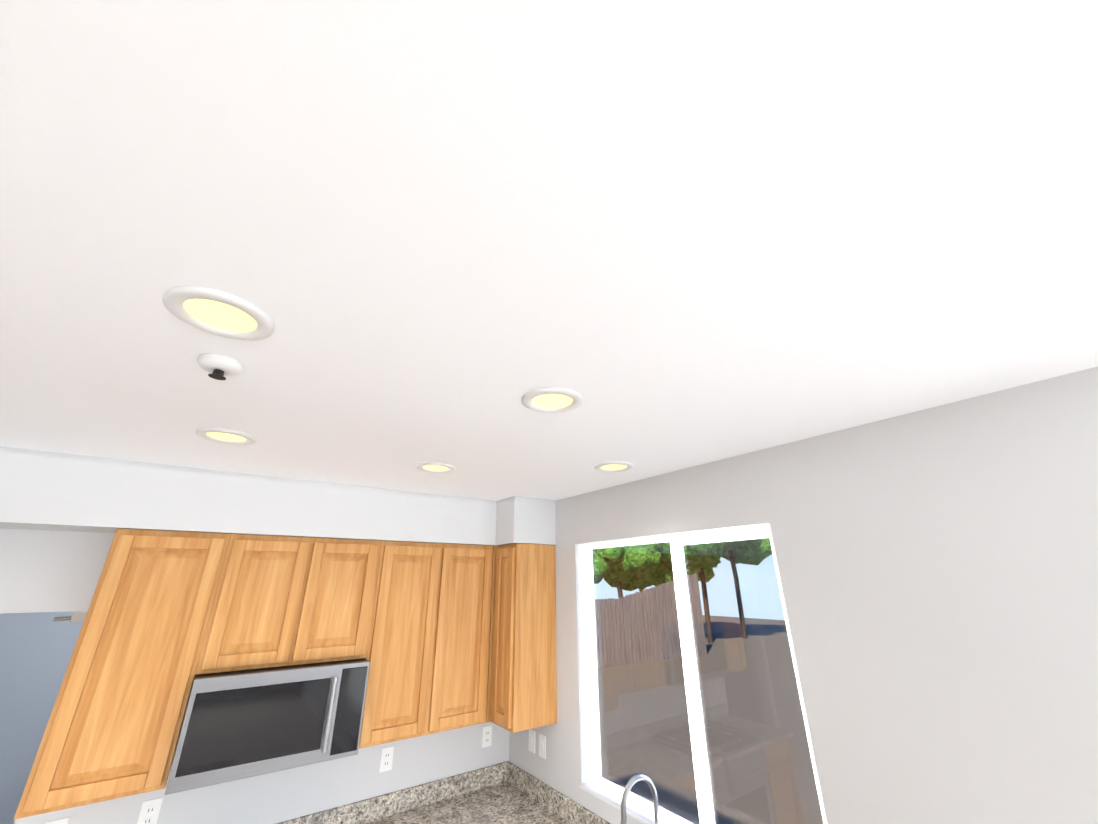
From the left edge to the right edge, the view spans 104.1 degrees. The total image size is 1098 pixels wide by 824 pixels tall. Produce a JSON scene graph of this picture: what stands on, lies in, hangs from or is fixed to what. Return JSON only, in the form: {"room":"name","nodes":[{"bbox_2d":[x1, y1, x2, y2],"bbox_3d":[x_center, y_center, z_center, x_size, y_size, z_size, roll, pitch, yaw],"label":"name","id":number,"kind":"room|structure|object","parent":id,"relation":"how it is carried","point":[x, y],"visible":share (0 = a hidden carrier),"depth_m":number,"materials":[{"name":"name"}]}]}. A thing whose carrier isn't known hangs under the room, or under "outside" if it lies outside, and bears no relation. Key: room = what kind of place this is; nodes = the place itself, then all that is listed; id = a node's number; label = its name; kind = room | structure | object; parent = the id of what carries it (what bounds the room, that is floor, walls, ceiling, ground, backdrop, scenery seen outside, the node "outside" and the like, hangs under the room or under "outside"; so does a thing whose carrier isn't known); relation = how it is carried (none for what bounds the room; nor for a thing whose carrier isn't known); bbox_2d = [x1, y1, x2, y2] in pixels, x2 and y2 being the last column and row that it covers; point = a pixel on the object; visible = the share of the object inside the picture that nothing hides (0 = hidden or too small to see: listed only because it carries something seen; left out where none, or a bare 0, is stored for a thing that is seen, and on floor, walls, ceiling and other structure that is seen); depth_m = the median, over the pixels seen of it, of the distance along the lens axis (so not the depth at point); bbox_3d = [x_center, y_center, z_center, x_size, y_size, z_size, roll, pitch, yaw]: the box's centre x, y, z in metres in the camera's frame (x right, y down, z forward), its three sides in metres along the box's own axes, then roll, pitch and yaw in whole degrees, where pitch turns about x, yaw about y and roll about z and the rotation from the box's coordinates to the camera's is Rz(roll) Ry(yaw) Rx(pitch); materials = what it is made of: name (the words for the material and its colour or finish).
{"room":"kitchen","nodes":[
{"label":"kitchen","id":0,"kind":"room"},
{"bbox_2d":[0,611,83,823],"bbox_3d":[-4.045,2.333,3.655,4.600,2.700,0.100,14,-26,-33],"label":"refrigerator","id":1,"kind":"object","parent":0,"point":[36,650],"depth_m":3.48,"materials":[{"name":"grey metal"}]},
{"bbox_2d":[53,611,86,622],"bbox_3d":[-2.283,0.981,2.045,0.116,0.046,0.040,14,-26,-33],"label":"bracket","id":2,"kind":"object","parent":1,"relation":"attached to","point":[79,616],"visible":0.9,"depth_m":2.04,"materials":[{"name":"silver metal"}]},
{"bbox_2d":[0,446,555,823],"bbox_3d":[-1.937,1.550,1.716,4.700,2.700,0.695,14,-26,-33],"label":"wall","id":3,"kind":"structure","parent":0,"point":[64,517],"depth_m":2.19,"materials":[{"name":"white paint"}]},
{"bbox_2d":[45,817,69,823],"bbox_3d":[-2.089,1.788,1.798,0.072,0.116,0.008,14,-26,-33],"label":"electrical outlet","id":4,"kind":"object","parent":3,"relation":"attached to","point":[62,821],"visible":1,"depth_m":1.82,"materials":[{"name":"white plastic"}]},
{"bbox_2d":[14,528,249,818],"bbox_3d":[-1.869,1.123,2.027,0.508,1.052,0.320,14,-26,-33],"label":"upper cabinet","id":5,"kind":"object","parent":3,"relation":"attached to","point":[161,607],"depth_m":1.87,"materials":[{"name":"brown wood"}]},
{"bbox_2d":[137,797,162,823],"bbox_3d":[-1.837,1.853,1.966,0.072,0.116,0.008,14,-26,-33],"label":"electrical outlet","id":6,"kind":"object","parent":3,"relation":"attached to","point":[149,811],"visible":1,"depth_m":1.97,"materials":[{"name":"white plastic"}]},
{"bbox_2d":[218,535,329,672],"bbox_3d":[-1.542,1.013,2.323,0.445,0.633,0.320,14,-26,-33],"label":"upper cabinet","id":7,"kind":"object","parent":3,"relation":"attached to","point":[276,606],"depth_m":2.22,"materials":[{"name":"brown wood"}]},
{"bbox_2d":[165,658,369,794],"bbox_3d":[-1.376,1.518,2.168,0.754,0.414,0.439,14,-26,-33],"label":"microwave","id":8,"kind":"object","parent":7,"relation":"attached to","point":[240,724],"visible":1,"depth_m":2.01,"materials":[{"name":"silver metal"}]},
{"bbox_2d":[306,538,369,663],"bbox_3d":[-1.285,1.079,2.493,0.445,0.633,0.320,14,-26,-33],"label":"upper cabinet","id":9,"kind":"object","parent":3,"relation":"attached to","point":[336,620],"depth_m":2.38,"materials":[{"name":"brown wood"}]},
{"bbox_2d":[379,746,393,772],"bbox_3d":[-0.967,2.068,2.549,0.072,0.116,0.008,14,-26,-33],"label":"electrical outlet","id":10,"kind":"object","parent":3,"relation":"attached to","point":[386,760],"visible":1,"depth_m":2.55,"materials":[{"name":"white plastic"}]},
{"bbox_2d":[350,540,433,748],"bbox_3d":[-0.949,1.360,2.639,0.525,1.052,0.320,14,-26,-33],"label":"upper cabinet","id":11,"kind":"object","parent":3,"relation":"attached to","point":[396,578],"depth_m":2.48,"materials":[{"name":"brown wood"}]},
{"bbox_2d":[414,543,497,736],"bbox_3d":[-0.626,1.429,2.818,0.483,1.052,0.383,14,-26,-33],"label":"upper cabinet","id":12,"kind":"object","parent":3,"relation":"attached to","point":[440,637],"depth_m":2.70,"materials":[{"name":"brown wood"}]},
{"bbox_2d":[482,725,491,747],"bbox_3d":[-0.421,2.209,2.913,0.072,0.116,0.008,14,-26,-33],"label":"electrical outlet","id":13,"kind":"object","parent":3,"relation":"attached to","point":[486,736],"visible":1,"depth_m":2.91,"materials":[{"name":"white plastic"}]},
{"bbox_2d":[0,0,1097,500],"bbox_3d":[-0.283,-0.742,-0.292,5.150,0.060,12.700,14,-26,-33],"label":"ceiling","id":14,"kind":"structure","parent":0,"point":[664,236],"depth_m":0.71,"materials":[{"name":"white paint"}]},
{"bbox_2d":[163,286,274,340],"bbox_3d":[-0.722,-0.211,0.944,0.200,0.010,0.200,14,-26,-33],"label":"recessed light","id":15,"kind":"object","parent":14,"relation":"in","point":[219,313],"visible":1,"depth_m":0.93,"materials":[{"name":"white plastic"}]},
{"bbox_2d":[197,353,243,379],"bbox_3d":[-0.879,-0.113,1.142,0.100,0.044,0.100,14,-26,-33],"label":"sprinkler head","id":16,"kind":"object","parent":14,"relation":"attached to","point":[218,367],"visible":1,"depth_m":1.12,"materials":[{"name":"white"}]},
{"bbox_2d":[195,427,256,444],"bbox_3d":[-1.293,0.100,1.718,0.200,0.010,0.200,14,-26,-33],"label":"recessed light","id":17,"kind":"object","parent":14,"relation":"in","point":[226,436],"visible":1,"depth_m":1.71,"materials":[{"name":"white plastic"}]},
{"bbox_2d":[416,462,455,472],"bbox_3d":[-0.583,0.288,2.202,0.200,0.010,0.200,14,-26,-33],"label":"recessed light","id":18,"kind":"object","parent":14,"relation":"in","point":[435,467],"visible":1,"depth_m":2.19,"materials":[{"name":"white plastic"}]},
{"bbox_2d":[522,387,582,412],"bbox_3d":[0.011,-0.035,1.399,0.200,0.010,0.200,14,-26,-33],"label":"recessed light","id":19,"kind":"object","parent":14,"relation":"in","point":[552,400],"visible":1,"depth_m":1.39,"materials":[{"name":"white plastic"}]},
{"bbox_2d":[595,461,633,471],"bbox_3d":[0.335,0.284,2.209,0.200,0.010,0.200,14,-26,-33],"label":"recessed light","id":20,"kind":"object","parent":14,"relation":"in","point":[615,466],"visible":1,"depth_m":2.20,"materials":[{"name":"white plastic"}]},
{"bbox_2d":[509,367,1097,823],"bbox_3d":[2.616,0.618,-0.560,0.150,2.700,9.750,14,-26,-33],"label":"wall","id":21,"kind":"structure","parent":0,"point":[939,573],"depth_m":1.39,"materials":[{"name":"white paint"}]},
{"bbox_2d":[494,543,556,732],"bbox_3d":[-0.167,1.437,2.845,0.340,1.052,0.265,14,-26,-33],"label":"upper cabinet","id":22,"kind":"object","parent":21,"relation":"attached to","point":[525,674],"depth_m":2.72,"materials":[{"name":"brown wood"}]},
{"bbox_2d":[528,729,534,753],"bbox_3d":[-0.114,2.150,2.795,0.010,0.116,0.072,14,-26,-33],"label":"light switch","id":23,"kind":"object","parent":21,"relation":"attached to","point":[531,748],"visible":0.96,"depth_m":2.79,"materials":[{"name":"white plastic"}]},
{"bbox_2d":[539,734,545,758],"bbox_3d":[-0.044,2.113,2.705,0.010,0.116,0.072,14,-26,-33],"label":"light switch","id":24,"kind":"object","parent":21,"relation":"attached to","point":[542,746],"visible":1,"depth_m":2.70,"materials":[{"name":"white plastic"}]},
{"bbox_2d":[580,525,826,823],"bbox_3d":[0.614,1.297,2.149,0.137,1.298,1.338,14,-26,-33],"label":"window","id":25,"kind":"structure","parent":21,"relation":"in","point":[639,808],"depth_m":2.12,"materials":[{"name":"white"}]},
{"bbox_3d":[0.773,1.423,-2.302,4.700,0.060,9.750,14,-26,-33],"label":"floor","id":26,"kind":"structure","parent":0,"visible":0},
{"bbox_2d":[276,787,447,823],"bbox_3d":[-1.299,2.451,1.694,1.650,0.999,0.675,14,-26,-33],"label":"base cabinet","id":27,"kind":"object","parent":26,"relation":"on","point":[404,806],"depth_m":2.42,"materials":[{"name":"grey stone"}]},
{"bbox_2d":[412,761,659,823],"bbox_3d":[0.187,2.253,1.686,0.675,1.342,2.535,14,-26,-33],"label":"countertop","id":28,"kind":"structure","parent":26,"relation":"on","point":[508,792],"depth_m":2.57,"materials":[{"name":"grey stone"}]},
{"bbox_2d":[618,773,659,823],"bbox_3d":[0.352,1.851,1.897,0.258,0.441,0.216,14,-26,-33],"label":"faucet","id":29,"kind":"object","parent":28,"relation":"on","point":[637,777],"depth_m":1.90,"materials":[{"name":"silver metal"}]},
{"label":"outside","id":30,"kind":"structure","parent":0,"visible":0},
{"bbox_2d":[597,615,823,823],"bbox_3d":[6.503,8.648,15.399,26.850,0.200,36.000,14,-26,-33],"label":"ground","id":31,"kind":"structure","parent":30,"point":[741,731],"depth_m":7.10,"materials":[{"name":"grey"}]},
{"bbox_2d":[592,546,653,634],"bbox_3d":[2.684,7.332,17.803,3.177,4.071,3.568,14,-26,-33],"label":"tree","id":32,"kind":"object","parent":31,"relation":"on","point":[626,556],"depth_m":17.47,"materials":[{"name":"green plant"}]},
{"bbox_2d":[622,551,664,591],"bbox_3d":[4.407,8.065,19.398,3.156,3.865,3.203,14,-26,-33],"label":"tree","id":33,"kind":"object","parent":31,"relation":"on","point":[656,579],"depth_m":18.58,"materials":[{"name":"green plant"}]},
{"bbox_2d":[594,573,706,667],"bbox_3d":[0.980,6.046,12.476,9.931,2.546,0.110,12,-25,-28],"label":"fence","id":34,"kind":"object","parent":31,"relation":"on","point":[663,634],"depth_m":13.43,"materials":[{"name":"brown wood"}]},
{"bbox_2d":[623,544,714,586],"bbox_3d":[5.173,7.734,19.031,3.938,4.201,4.025,14,-26,-33],"label":"tree","id":35,"kind":"object","parent":31,"relation":"on","point":[707,571],"depth_m":18.42,"materials":[{"name":"green plant"}]},
{"bbox_2d":[653,542,726,642],"bbox_3d":[6.249,6.266,17.902,4.777,6.082,4.954,14,-26,-33],"label":"tree","id":36,"kind":"object","parent":31,"relation":"on","point":[706,547],"depth_m":17.16,"materials":[{"name":"green plant"}]},
{"bbox_2d":[721,538,771,638],"bbox_3d":[8.542,6.962,19.807,4.223,6.167,5.365,14,-26,-33],"label":"tree","id":37,"kind":"object","parent":31,"relation":"on","point":[766,546],"depth_m":18.73,"materials":[{"name":"green plant"}]}
]}

